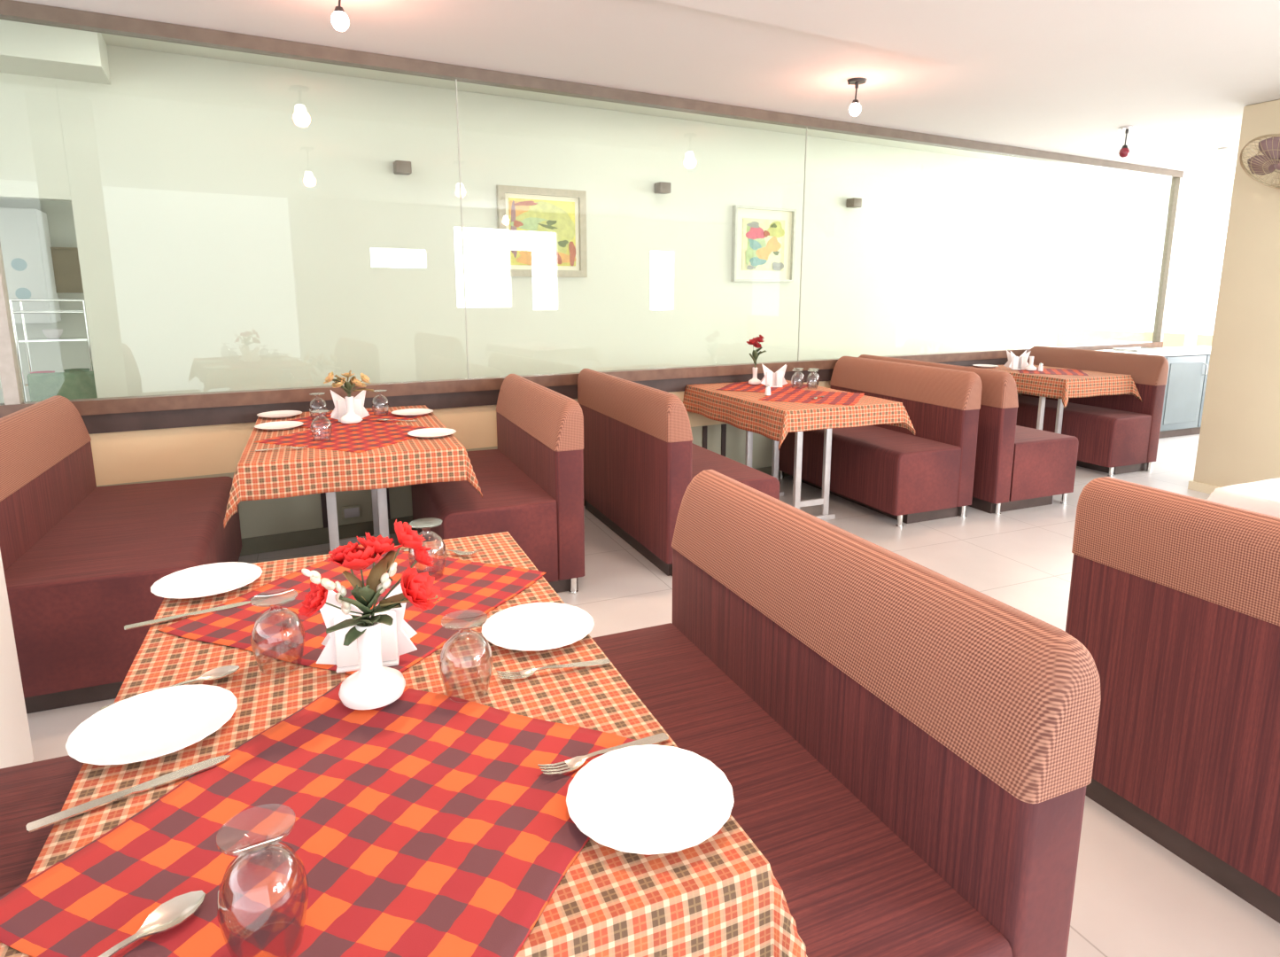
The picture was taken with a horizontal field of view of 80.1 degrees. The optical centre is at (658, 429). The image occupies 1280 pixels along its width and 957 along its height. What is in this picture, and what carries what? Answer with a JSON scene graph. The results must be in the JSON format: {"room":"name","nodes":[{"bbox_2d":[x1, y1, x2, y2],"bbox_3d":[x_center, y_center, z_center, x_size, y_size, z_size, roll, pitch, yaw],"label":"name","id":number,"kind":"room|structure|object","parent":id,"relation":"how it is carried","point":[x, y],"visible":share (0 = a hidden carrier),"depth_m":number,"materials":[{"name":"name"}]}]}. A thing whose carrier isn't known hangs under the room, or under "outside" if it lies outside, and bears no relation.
{"room":"restaurant","nodes":[
{"label":"restaurant","id":0,"kind":"room"},
{"bbox_2d":[0,550,33,767],"bbox_3d":[-1.962,-0.234,1.872,0.327,2.549,0.250,-4,11,-24],"label":"wall column","id":1,"kind":"structure","parent":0,"point":[16,748],"depth_m":2.15,"materials":[{"name":"white paint"}]},
{"bbox_2d":[0,72,71,201],"bbox_3d":[-4.906,-1.762,3.964,2.884,0.930,0.120,-6,12,-29],"label":"wall","id":2,"kind":"structure","parent":0,"point":[33,161],"depth_m":4.56,"materials":[{"name":"beige paint"}]},
{"bbox_2d":[0,198,91,403],"bbox_3d":[-5.206,-1.121,5.769,5.000,2.850,0.100,-6,12,-29],"label":"wall","id":3,"kind":"structure","parent":0,"point":[57,356],"depth_m":6.00,"materials":[{"name":"beige paint"}]},
{"bbox_2d":[0,207,61,323],"bbox_3d":[-4.955,-1.201,5.593,0.760,0.825,0.420,-6,12,-29],"label":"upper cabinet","id":4,"kind":"object","parent":3,"relation":"attached to","point":[25,240],"visible":0.92,"depth_m":5.56,"materials":[{"name":"white paint"}]},
{"bbox_2d":[50,247,83,293],"bbox_3d":[-4.662,-1.252,5.966,0.230,0.350,0.054,-6,12,-29],"label":"notice board","id":5,"kind":"object","parent":3,"relation":"attached to","point":[65,261],"visible":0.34,"depth_m":5.96,"materials":[{"name":"beige"}]},
{"bbox_2d":[89,380,1021,538],"bbox_3d":[-0.063,0.090,5.224,12.220,0.708,0.120,-6,12,-29],"label":"wall","id":6,"kind":"structure","parent":0,"point":[120,457],"depth_m":4.03,"materials":[{"name":"beige paint"}]},
{"bbox_2d":[0,242,23,404],"bbox_3d":[-2.935,-0.934,3.324,0.054,1.653,0.080,-6,12,-29],"label":"trim","id":7,"kind":"structure","parent":6,"relation":"attached to","point":[10,375],"depth_m":3.41,"materials":[{"name":"metal"}]},
{"bbox_2d":[320,492,328,527],"bbox_3d":[-1.835,0.362,4.179,0.035,0.358,0.012,-6,12,-29],"label":"trim","id":8,"kind":"structure","parent":6,"relation":"attached to","point":[322,494],"depth_m":4.19,"materials":[{"name":"brown wood"}]},
{"bbox_2d":[341,504,361,519],"bbox_3d":[-1.716,0.459,4.257,0.100,0.070,0.026,-6,12,-29],"label":"wall socket","id":9,"kind":"object","parent":6,"relation":"attached to","point":[354,511],"visible":1,"depth_m":4.25,"materials":[{"name":"grey paint"}]},
{"bbox_2d":[455,78,469,379],"bbox_3d":[-1.119,-1.115,4.339,0.006,1.653,0.010,-4,11,-24],"label":"trim","id":10,"kind":"structure","parent":6,"relation":"attached to","point":[455,79],"depth_m":4.33,"materials":[{"name":"grey plastic"}]},
{"bbox_2d":[239,465,791,556],"bbox_3d":[-0.031,0.404,5.223,12.220,0.090,0.014,-6,12,-29],"label":"baseboard","id":11,"kind":"structure","parent":6,"relation":"attached to","point":[318,536],"depth_m":4.17,"materials":[{"name":"brown wood"}]},
{"bbox_2d":[80,357,1008,434],"bbox_3d":[-0.039,-0.296,5.113,12.220,0.092,0.070,-6,12,-29],"label":"trim","id":12,"kind":"structure","parent":6,"relation":"attached to","point":[175,418],"depth_m":4.19,"materials":[{"name":"brown wood"}]},
{"bbox_2d":[0,341,1163,418],"bbox_3d":[-0.035,-0.374,5.092,12.220,0.068,0.085,-6,12,-29],"label":"trim","id":13,"kind":"structure","parent":6,"relation":"attached to","point":[112,405],"depth_m":4.35,"materials":[{"name":"brown wood"}]},
{"bbox_2d":[702,425,707,449],"bbox_3d":[0.324,0.148,5.380,0.035,0.358,0.012,-6,12,-29],"label":"trim","id":14,"kind":"structure","parent":6,"relation":"attached to","point":[704,428],"depth_m":5.36,"materials":[{"name":"brown wood"}]},
{"bbox_2d":[721,423,726,456],"bbox_3d":[0.464,0.134,5.457,0.035,0.358,0.012,-6,12,-29],"label":"trim","id":15,"kind":"structure","parent":6,"relation":"attached to","point":[724,425],"depth_m":5.44,"materials":[{"name":"brown wood"}]},
{"bbox_2d":[797,127,807,360],"bbox_3d":[1.045,-1.329,5.542,0.006,1.653,0.010,-4,11,-24],"label":"trim","id":16,"kind":"structure","parent":6,"relation":"attached to","point":[806,128],"depth_m":5.53,"materials":[{"name":"grey plastic"}]},
{"bbox_2d":[1152,177,1183,341],"bbox_3d":[5.265,-1.746,7.883,0.052,1.653,0.080,-6,12,-29],"label":"trim","id":17,"kind":"structure","parent":6,"relation":"attached to","point":[1176,183],"depth_m":7.86,"materials":[{"name":"metal"}]},
{"bbox_2d":[55,44,1072,397],"bbox_3d":[0.707,-1.374,7.261,10.015,2.850,0.120,-6,12,-29],"label":"wall","id":18,"kind":"structure","parent":0,"point":[239,226],"depth_m":5.91,"materials":[{"name":"glass"}]},
{"bbox_2d":[0,19,111,85],"bbox_3d":[-4.470,-2.089,3.820,2.760,0.230,0.450,-6,12,-29],"label":"trim","id":19,"kind":"structure","parent":18,"relation":"attached to","point":[26,49],"depth_m":4.24,"materials":[{"name":"beige paint"}]},
{"bbox_2d":[393,160,411,175],"bbox_3d":[-1.866,-1.907,5.542,0.108,0.085,0.120,-6,12,-29],"label":"spot lamp","id":20,"kind":"object","parent":18,"relation":"attached to","point":[399,166],"visible":1,"depth_m":5.50,"materials":[{"name":"grey paint"}]},
{"bbox_2d":[496,184,587,277],"bbox_3d":[-0.936,-1.598,6.179,0.745,0.697,0.046,-6,12,-29],"label":"framed painting","id":21,"kind":"object","parent":18,"relation":"attached to","point":[542,231],"visible":1,"depth_m":6.17,"materials":[{"name":"multicoloured paper"}]},
{"bbox_2d":[654,181,671,193],"bbox_3d":[0.032,-2.095,6.598,0.108,0.085,0.120,-6,12,-29],"label":"spot lamp","id":22,"kind":"object","parent":18,"relation":"attached to","point":[660,188],"visible":1,"depth_m":6.55,"materials":[{"name":"grey paint"}]},
{"bbox_2d":[730,204,796,281],"bbox_3d":[1.005,-1.764,7.260,0.710,0.690,0.050,-6,12,-29],"label":"framed painting","id":23,"kind":"object","parent":18,"relation":"attached to","point":[764,238],"visible":1,"depth_m":7.26,"materials":[{"name":"multicoloured paper"}]},
{"bbox_2d":[846,197,861,208],"bbox_3d":[1.965,-2.287,7.673,0.108,0.085,0.120,-6,12,-29],"label":"spot lamp","id":24,"kind":"object","parent":18,"relation":"attached to","point":[854,202],"visible":1,"depth_m":7.63,"materials":[{"name":"silver metal"}]},
{"bbox_2d":[100,32,1105,173],"bbox_3d":[-0.665,-2.703,6.306,13.700,0.099,3.340,-6,12,-29],"label":"ceiling","id":25,"kind":"structure","parent":0,"point":[114,40],"depth_m":5.79,"materials":[{"name":"beige paint"}]},
{"bbox_2d":[13,0,1279,179],"bbox_3d":[1.791,-1.636,1.941,13.600,0.140,8.205,-4,11,-24],"label":"ceiling","id":26,"kind":"structure","parent":0,"point":[1184,73],"depth_m":4.02,"materials":[{"name":"paint"}]},
{"bbox_2d":[331,0,349,31],"bbox_3d":[-1.289,-1.701,3.075,0.116,0.168,0.109,-4,11,-24],"label":"ceiling lamp","id":27,"kind":"object","parent":26,"relation":"attached to","point":[339,19],"visible":1,"depth_m":3.06,"materials":[{"name":"glass"}]},
{"bbox_2d":[0,0,1184,178],"bbox_3d":[-0.030,-2.065,4.781,12.220,0.062,0.080,-6,12,-29],"label":"trim","id":28,"kind":"structure","parent":26,"relation":"attached to","point":[10,10],"depth_m":4.20,"materials":[{"name":"brown wood"}]},
{"bbox_2d":[847,77,867,116],"bbox_3d":[1.143,-1.925,4.418,0.116,0.198,0.109,-4,11,-24],"label":"ceiling lamp","id":29,"kind":"object","parent":26,"relation":"attached to","point":[855,108],"visible":1,"depth_m":4.40,"materials":[{"name":"glass"}]},
{"bbox_2d":[658,0,1148,64],"bbox_3d":[-0.857,-1.263,0.353,7.440,0.034,4.770,-4,11,-24],"label":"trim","id":30,"kind":"structure","parent":26,"relation":"attached to","point":[958,32],"depth_m":3.30,"materials":[{"name":"paint"}]},
{"bbox_2d":[1118,125,1135,157],"bbox_3d":[3.468,-2.135,5.658,0.116,0.216,0.109,-4,11,-24],"label":"ceiling lamp","id":31,"kind":"object","parent":26,"relation":"attached to","point":[1124,151],"visible":1,"depth_m":5.64,"materials":[{"name":"red glass"}]},
{"bbox_2d":[26,434,1279,956],"bbox_3d":[0.849,0.648,4.500,13.600,0.120,12.800,-4,11,-24],"label":"floor","id":32,"kind":"structure","parent":0,"point":[1134,896],"depth_m":3.45,"materials":[{"name":"tile"}]},
{"bbox_2d":[0,754,83,896],"bbox_3d":[-1.036,0.770,0.986,0.608,0.904,1.216,-4,11,-24],"label":"bench","id":33,"kind":"object","parent":32,"relation":"on","point":[29,792],"visible":0.02,"depth_m":1.40,"materials":[{"name":"red fabric"}]},
{"bbox_2d":[8,298,93,402],"bbox_3d":[-4.264,-0.276,5.464,0.420,1.308,0.320,-6,12,-29],"label":"trolley","id":34,"kind":"object","parent":32,"relation":"on","point":[21,311],"visible":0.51,"depth_m":5.30,"materials":[{"name":"silver metal"}]},
{"bbox_2d":[41,328,62,338],"bbox_3d":[-4.284,-0.680,5.388,0.120,0.060,0.120,-6,12,-29],"label":"serving bowl","id":35,"kind":"object","parent":34,"relation":"on","point":[54,333],"visible":1,"depth_m":5.36,"materials":[{"name":"white ceramic"}]},
{"bbox_2d":[18,336,86,341],"bbox_3d":[-4.262,-0.642,5.396,0.378,0.012,0.278,-6,12,-29],"label":"shelf","id":36,"kind":"object","parent":34,"relation":"attached to","point":[73,338],"depth_m":5.34,"materials":[{"name":"silver metal"}]},
{"bbox_2d":[26,371,97,401],"bbox_3d":[-3.988,0.007,5.226,0.400,0.840,0.350,-6,12,-29],"label":"upholstered chair","id":37,"kind":"object","parent":32,"relation":"on","point":[75,384],"visible":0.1,"depth_m":5.01,"materials":[{"name":"green fabric"}]},
{"bbox_2d":[0,395,241,713],"bbox_3d":[-2.197,0.374,3.101,0.718,0.904,1.411,-4,11,-24],"label":"bench","id":38,"kind":"object","parent":32,"relation":"on","point":[81,560],"visible":0.7,"depth_m":2.71,"materials":[{"name":"red fabric"}]},
{"bbox_2d":[325,488,389,550],"bbox_3d":[-1.431,0.366,3.600,0.811,0.744,1.233,-4,11,-24],"label":"dining table","id":39,"kind":"object","parent":32,"relation":"on","point":[379,496],"visible":0.14,"depth_m":3.43,"materials":[{"name":"grey paint"}]},
{"bbox_2d":[223,404,482,527],"bbox_3d":[-1.420,0.109,3.527,0.943,0.227,1.303,-4,11,-24],"label":"tablecloth","id":40,"kind":"object","parent":39,"relation":"on","point":[284,472],"visible":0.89,"depth_m":3.00,"materials":[{"name":"fabric"}]},
{"bbox_2d":[256,410,302,418],"bbox_3d":[-1.911,-0.076,3.843,0.205,0.016,0.207,9,14,40],"label":"dinner plate","id":41,"kind":"object","parent":40,"relation":"on","point":[279,414],"visible":1,"depth_m":3.87,"materials":[{"name":"white ceramic"}]},
{"bbox_2d":[253,423,435,452],"bbox_3d":[-1.343,0.022,3.373,0.572,0.003,0.572,4,11,21],"label":"cloth","id":42,"kind":"object","parent":40,"relation":"on","point":[367,439],"visible":0.93,"depth_m":3.29,"materials":[{"name":"fabric"}]},
{"bbox_2d":[407,427,456,438],"bbox_3d":[-1.003,0.016,3.369,0.207,0.016,0.205,-10,14,-43],"label":"dinner plate","id":43,"kind":"object","parent":42,"relation":"on","point":[428,432],"visible":1,"depth_m":3.40,"materials":[{"name":"white ceramic"}]},
{"bbox_2d":[287,410,426,432],"bbox_3d":[-1.521,-0.053,3.768,0.530,0.003,0.529,4,11,21],"label":"cloth","id":44,"kind":"object","parent":40,"relation":"on","point":[368,422],"visible":0.7,"depth_m":3.69,"materials":[{"name":"fabric"}]},
{"bbox_2d":[254,420,303,430],"bbox_3d":[-1.760,-0.017,3.533,0.207,0.016,0.205,-5,12,-28],"label":"dinner plate","id":45,"kind":"object","parent":44,"relation":"on","point":[279,425],"visible":1,"depth_m":3.56,"materials":[{"name":"white ceramic"}]},
{"bbox_2d":[330,389,369,421],"bbox_3d":[-1.519,-0.123,3.739,0.178,0.148,0.090,-4,11,-24],"label":"napkin","id":46,"kind":"object","parent":44,"relation":"on","point":[339,410],"visible":0.56,"depth_m":3.71,"materials":[{"name":"white fabric"}]},
{"bbox_2d":[340,395,362,424],"bbox_3d":[-1.477,-0.097,3.646,0.100,0.129,0.100,-4,11,-24],"label":"bud vase","id":47,"kind":"object","parent":44,"relation":"on","point":[350,417],"visible":1,"depth_m":3.63,"materials":[{"name":"white ceramic"}]},
{"bbox_2d":[323,370,373,396],"bbox_3d":[-1.478,-0.197,3.635,0.225,0.178,0.094,-4,11,-24],"label":"flower","id":48,"kind":"object","parent":47,"relation":"in","point":[353,382],"visible":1,"depth_m":3.62,"materials":[{"name":"orange plant"}]},
{"bbox_2d":[391,408,433,416],"bbox_3d":[-1.268,-0.088,3.920,0.207,0.016,0.205,6,12,30],"label":"dinner plate","id":49,"kind":"object","parent":44,"relation":"on","point":[408,412],"visible":1,"depth_m":3.95,"materials":[{"name":"white ceramic"}]},
{"bbox_2d":[411,373,584,594],"bbox_3d":[-0.877,0.231,3.905,0.638,0.904,1.256,-4,11,-24],"label":"bench","id":50,"kind":"object","parent":32,"relation":"on","point":[531,486],"visible":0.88,"depth_m":3.48,"materials":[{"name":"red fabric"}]},
{"bbox_2d":[577,368,779,577],"bbox_3d":[0.054,0.148,4.370,0.638,0.904,1.386,-4,11,-24],"label":"bench","id":51,"kind":"object","parent":32,"relation":"on","point":[641,457],"visible":0.82,"depth_m":3.99,"materials":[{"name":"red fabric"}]},
{"bbox_2d":[744,427,835,519],"bbox_3d":[0.800,0.138,4.880,0.783,0.744,1.213,-4,11,-24],"label":"dining table","id":52,"kind":"object","parent":32,"relation":"on","point":[824,500],"visible":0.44,"depth_m":4.64,"materials":[{"name":"grey paint"}]},
{"bbox_2d":[682,380,915,449],"bbox_3d":[0.812,-0.129,4.804,0.933,0.206,1.286,-4,11,-24],"label":"tablecloth","id":53,"kind":"object","parent":52,"relation":"on","point":[740,409],"visible":0.91,"depth_m":4.38,"materials":[{"name":"fabric"}]},
{"bbox_2d":[716,381,806,394],"bbox_3d":[0.703,-0.285,5.072,0.516,0.003,0.515,4,11,21],"label":"cloth","id":54,"kind":"object","parent":53,"relation":"on","point":[745,386],"visible":0.81,"depth_m":5.00,"materials":[{"name":"fabric"}]},
{"bbox_2d":[748,367,760,385],"bbox_3d":[0.656,-0.367,5.191,0.090,0.116,0.090,-4,11,-24],"label":"bud vase","id":55,"kind":"object","parent":54,"relation":"on","point":[754,381],"visible":1,"depth_m":5.17,"materials":[{"name":"white ceramic"}]},
{"bbox_2d":[746,334,766,367],"bbox_3d":[0.667,-0.509,5.160,0.153,0.276,0.076,-4,11,-24],"label":"flower","id":56,"kind":"object","parent":55,"relation":"in","point":[754,341],"visible":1,"depth_m":5.14,"materials":[{"name":"red plant"}]},
{"bbox_2d":[760,363,787,387],"bbox_3d":[0.773,-0.366,5.102,0.178,0.148,0.090,1,11,5],"label":"napkin","id":57,"kind":"object","parent":54,"relation":"on","point":[776,379],"visible":0.95,"depth_m":5.07,"materials":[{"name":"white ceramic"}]},
{"bbox_2d":[757,389,864,405],"bbox_3d":[0.942,-0.203,4.638,0.558,0.003,0.558,4,11,21],"label":"cloth","id":58,"kind":"object","parent":53,"relation":"on","point":[835,398],"visible":1,"depth_m":4.60,"materials":[{"name":"fabric"}]},
{"bbox_2d":[592,469,1101,956],"bbox_3d":[0.122,0.664,1.582,0.608,0.904,1.206,-4,11,-24],"label":"bench","id":59,"kind":"object","parent":32,"relation":"on","point":[907,749],"visible":0.69,"depth_m":1.31,"materials":[{"name":"red fabric"}]},
{"bbox_2d":[778,356,982,527],"bbox_3d":[1.410,0.008,5.156,0.618,0.904,1.346,-4,11,-24],"label":"bench","id":60,"kind":"object","parent":32,"relation":"on","point":[901,475],"visible":0.93,"depth_m":4.75,"materials":[{"name":"red fabric"}]},
{"bbox_2d":[858,354,1078,514],"bbox_3d":[2.139,-0.050,5.485,0.718,0.904,1.446,-4,11,-24],"label":"bench","id":61,"kind":"object","parent":32,"relation":"on","point":[1017,467],"visible":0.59,"depth_m":4.83,"materials":[{"name":"red fabric"}]},
{"bbox_2d":[1036,395,1063,434],"bbox_3d":[3.128,-0.111,6.275,0.698,0.744,0.988,-4,11,-24],"label":"dining table","id":62,"kind":"object","parent":32,"relation":"on","point":[1042,399],"visible":0.1,"depth_m":5.94,"materials":[{"name":"grey paint"}]},
{"bbox_2d":[968,364,1142,408],"bbox_3d":[3.143,-0.377,6.194,0.859,0.206,1.070,-4,11,-24],"label":"tablecloth","id":63,"kind":"object","parent":62,"relation":"on","point":[1063,387],"visible":0.73,"depth_m":5.80,"materials":[{"name":"fabric"}]},
{"bbox_2d":[1016,367,1088,375],"bbox_3d":[3.163,-0.473,6.145,0.488,0.003,0.487,4,11,21],"label":"cloth","id":64,"kind":"object","parent":63,"relation":"on","point":[1054,371],"visible":0.8,"depth_m":6.11,"materials":[{"name":"fabric"}]},
{"bbox_2d":[1003,349,1031,369],"bbox_3d":[2.957,-0.578,6.271,0.186,0.154,0.094,0,10,-1],"label":"napkin","id":65,"kind":"object","parent":64,"relation":"on","point":[1014,362],"visible":0.9,"depth_m":6.24,"materials":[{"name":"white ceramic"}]},
{"bbox_2d":[1016,345,1168,477],"bbox_3d":[3.413,-0.203,6.342,0.558,0.904,1.226,-4,11,-24],"label":"bench","id":66,"kind":"object","parent":32,"relation":"on","point":[1119,433],"visible":0.61,"depth_m":5.94,"materials":[{"name":"red fabric"}]},
{"bbox_2d":[1065,476,1279,923],"bbox_3d":[1.674,0.647,1.711,0.638,0.904,1.246,-4,11,-24],"label":"bench","id":67,"kind":"object","parent":32,"relation":"on","point":[1174,601],"visible":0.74,"depth_m":1.83,"materials":[{"name":"red fabric"}]},
{"bbox_2d":[1158,354,1207,438],"bbox_3d":[4.910,-0.345,7.426,0.598,0.800,0.456,-4,11,-24],"label":"base cabinet","id":68,"kind":"object","parent":32,"relation":"on","point":[1186,373],"visible":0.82,"depth_m":7.25,"materials":[{"name":"grey paint"}]},
{"bbox_2d":[1190,354,1210,434],"bbox_3d":[5.459,-0.388,7.666,0.598,0.800,0.456,-4,11,-24],"label":"base cabinet","id":69,"kind":"object","parent":32,"relation":"on","point":[1194,430],"visible":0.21,"depth_m":7.40,"materials":[{"name":"grey paint"}]},
{"bbox_2d":[1183,175,1217,346],"bbox_3d":[5.811,-1.401,8.245,0.050,2.585,0.100,-4,11,-24],"label":"trim","id":70,"kind":"structure","parent":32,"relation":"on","point":[1210,184],"depth_m":8.15,"materials":[{"name":"white paint"}]},
{"bbox_3d":[3.813,-0.261,6.948,0.598,0.800,0.456,-4,11,-24],"label":"base cabinet","id":71,"kind":"object","parent":32,"relation":"on","visible":0},
{"bbox_2d":[1096,345,1211,356],"bbox_3d":[4.646,-0.738,7.248,2.470,0.034,0.450,-4,11,-24],"label":"countertop","id":72,"kind":"structure","parent":71,"relation":"on","point":[1175,351],"depth_m":7.20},
{"bbox_2d":[1112,347,1165,351],"bbox_3d":[4.572,-0.767,7.249,0.406,0.020,0.250,-4,11,-24],"label":"serving tray","id":73,"kind":"object","parent":72,"relation":"on","point":[1130,349],"visible":1,"depth_m":7.22,"materials":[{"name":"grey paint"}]},
{"bbox_3d":[-0.490,0.782,1.373,0.750,0.744,1.298,-4,11,-24],"label":"dining table","id":74,"kind":"object","parent":32,"relation":"on","visible":0},
{"bbox_2d":[0,531,807,956],"bbox_3d":[-0.488,0.518,1.323,0.892,0.221,1.444,-4,11,-24],"label":"tablecloth","id":75,"kind":"object","parent":74,"relation":"on","point":[719,896],"visible":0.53,"depth_m":1.05,"materials":[{"name":"fabric"}]},
{"bbox_2d":[25,754,230,831],"bbox_3d":[-0.674,0.463,0.981,0.218,0.003,0.021,-9,14,-41],"label":"table knife","id":76,"kind":"object","parent":75,"relation":"on","point":[205,764],"visible":1,"depth_m":0.97,"materials":[{"name":"silver metal"}]},
{"bbox_2d":[65,683,237,765],"bbox_3d":[-0.738,0.434,1.118,0.211,0.016,0.210,10,15,44],"label":"dinner plate","id":77,"kind":"object","parent":75,"relation":"on","point":[157,723],"visible":1,"depth_m":1.12,"materials":[{"name":"white ceramic"}]},
{"bbox_2d":[98,890,205,956],"bbox_3d":[-0.533,0.507,0.727,0.041,0.010,0.191,7,13,33],"label":"spoon","id":78,"kind":"object","parent":75,"relation":"on","point":[171,913],"visible":1,"depth_m":0.78,"materials":[{"name":"silver metal"}]},
{"bbox_2d":[100,665,239,710],"bbox_3d":[-0.781,0.414,1.224,0.191,0.010,0.041,-8,14,-39],"label":"spoon","id":79,"kind":"object","parent":75,"relation":"on","point":[219,672],"visible":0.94,"depth_m":1.26,"materials":[{"name":"silver metal"}]},
{"bbox_2d":[150,561,262,598],"bbox_3d":[-0.983,0.332,1.662,0.210,0.016,0.211,3,11,14],"label":"dinner plate","id":80,"kind":"object","parent":75,"relation":"on","point":[209,579],"visible":1,"depth_m":1.68,"materials":[{"name":"white ceramic"}]},
{"bbox_2d":[250,591,305,673],"bbox_3d":[-0.649,0.343,1.297,0.084,0.126,0.084,-4,11,-24],"label":"goblet","id":81,"kind":"object","parent":75,"relation":"on","point":[282,601],"visible":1,"depth_m":1.28,"materials":[{"name":"clear glass"}]},
{"bbox_2d":[0,679,635,956],"bbox_3d":[-0.359,0.477,0.935,0.551,0.003,0.551,4,11,21],"label":"cloth","id":82,"kind":"object","parent":75,"relation":"on","point":[428,824],"visible":0.95,"depth_m":0.88,"materials":[{"name":"fabric"}]},
{"bbox_2d":[216,809,308,956],"bbox_3d":[-0.385,0.445,0.740,0.079,0.132,0.079,-4,11,-24],"label":"goblet","id":83,"kind":"object","parent":82,"relation":"on","point":[259,846],"visible":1,"depth_m":0.73,"materials":[{"name":"clear glass"}]},
{"bbox_2d":[338,622,405,709],"bbox_3d":[-0.452,0.361,1.195,0.100,0.129,0.100,-4,11,-24],"label":"bud vase","id":84,"kind":"object","parent":82,"relation":"on","point":[374,686],"visible":0.95,"depth_m":1.18,"materials":[{"name":"white ceramic"}]},
{"bbox_2d":[298,519,442,645],"bbox_3d":[-0.446,0.246,1.180,0.207,0.202,0.122,-4,11,-24],"label":"flower","id":85,"kind":"object","parent":84,"relation":"in","point":[418,589],"visible":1,"depth_m":1.17,"materials":[{"name":"red plant"}]},
{"bbox_2d":[537,732,668,775],"bbox_3d":[-0.073,0.447,1.058,0.193,0.011,0.025,-6,12,-28],"label":"fork","id":86,"kind":"object","parent":82,"relation":"on","point":[571,764],"visible":1,"depth_m":1.04,"materials":[{"name":"silver metal"}]},
{"bbox_2d":[566,744,734,854],"bbox_3d":[-0.011,0.466,0.962,0.211,0.016,0.210,-4,11,-24],"label":"dinner plate","id":87,"kind":"object","parent":82,"relation":"on","point":[647,799],"visible":1,"depth_m":0.96,"materials":[{"name":"white ceramic"}]},
{"bbox_2d":[158,543,546,674],"bbox_3d":[-0.601,0.353,1.593,0.541,0.003,0.541,4,11,21],"label":"cloth","id":88,"kind":"object","parent":75,"relation":"on","point":[469,590],"visible":0.6,"depth_m":1.52,"materials":[{"name":"fabric"}]},
{"bbox_2d":[124,600,252,629],"bbox_3d":[-0.926,0.365,1.508,0.218,0.003,0.021,-7,13,-35],"label":"table knife","id":89,"kind":"object","parent":88,"relation":"on","point":[242,603],"visible":0.97,"depth_m":1.50,"materials":[{"name":"silver metal"}]},
{"bbox_2d":[316,582,417,672],"bbox_3d":[-0.507,0.335,1.324,0.162,0.134,0.082,-3,11,-17],"label":"napkin","id":90,"kind":"object","parent":88,"relation":"on","point":[396,641],"visible":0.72,"depth_m":1.30,"materials":[{"name":"white fabric"}]},
{"bbox_2d":[408,520,446,575],"bbox_3d":[-0.519,0.268,1.709,0.084,0.126,0.084,-4,11,-24],"label":"goblet","id":91,"kind":"object","parent":88,"relation":"on","point":[438,523],"visible":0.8,"depth_m":1.70,"materials":[{"name":"clear glass"}]},
{"bbox_2d":[403,548,480,555],"bbox_3d":[-0.533,0.296,1.867,0.193,0.011,0.025,2,11,10],"label":"fork","id":92,"kind":"object","parent":75,"relation":"on","point":[457,552],"visible":0.91,"depth_m":1.86,"materials":[{"name":"silver metal"}]},
{"bbox_2d":[439,614,492,698],"bbox_3d":[-0.307,0.360,1.215,0.084,0.126,0.084,-4,11,-24],"label":"goblet","id":93,"kind":"object","parent":75,"relation":"on","point":[475,625],"visible":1,"depth_m":1.21,"materials":[{"name":"clear glass"}]},
{"bbox_2d":[481,602,594,651],"bbox_3d":[-0.228,0.376,1.443,0.210,0.016,0.211,4,11,22],"label":"dinner plate","id":94,"kind":"object","parent":75,"relation":"on","point":[534,626],"visible":0.99,"depth_m":1.46,"materials":[{"name":"white ceramic"}]},
{"bbox_2d":[496,658,610,679],"bbox_3d":[-0.176,0.403,1.294,0.193,0.011,0.025,-4,11,-19],"label":"fork","id":95,"kind":"object","parent":75,"relation":"on","point":[525,673],"visible":1,"depth_m":1.29,"materials":[{"name":"silver metal"}]},
{"bbox_3d":[2.439,0.643,2.184,0.728,0.744,1.238,-4,11,-24],"label":"dining table","id":96,"kind":"object","parent":32,"relation":"on","visible":0},
{"bbox_2d":[1206,477,1279,517],"bbox_3d":[2.453,0.377,2.129,0.842,0.214,1.362,-4,11,-24],"label":"tablecloth","id":97,"kind":"object","parent":96,"relation":"on","point":[1262,496],"visible":0.61,"depth_m":2.48,"materials":[{"name":"white fabric"}]},
{"bbox_2d":[1055,326,1212,347],"bbox_3d":[7.448,-0.151,6.156,0.100,0.900,10.100,-4,11,-24],"label":"wall","id":98,"kind":"structure","parent":0,"point":[1066,337],"depth_m":9.69,"materials":[{"name":"beige paint"}]},
{"bbox_2d":[1068,179,1233,217],"bbox_3d":[7.456,-2.135,5.789,0.100,0.235,10.100,-4,11,-24],"label":"lintel","id":99,"kind":"object","parent":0,"point":[1190,195],"depth_m":9.22,"materials":[{"name":"white paint"}]},
{"bbox_2d":[1193,99,1279,487],"bbox_3d":[4.375,-0.772,4.817,0.700,2.584,1.190,-4,11,-24],"label":"wall pillar","id":100,"kind":"structure","parent":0,"point":[1239,438],"depth_m":5.04,"materials":[{"name":"beige paint"}]},
{"bbox_2d":[1187,480,1218,494],"bbox_3d":[4.371,0.469,5.046,0.730,0.060,1.220,-4,11,-24],"label":"baseboard","id":101,"kind":"structure","parent":100,"relation":"attached to","point":[1194,485],"depth_m":5.37,"materials":[{"name":"beige paint"}]},
{"bbox_2d":[1239,133,1279,189],"bbox_3d":[3.761,-1.588,4.594,0.410,0.346,0.420,5,11,24],"label":"wall fan","id":102,"kind":"object","parent":100,"relation":"attached to","point":[1268,163],"visible":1,"depth_m":4.65,"materials":[{"name":"metal"}]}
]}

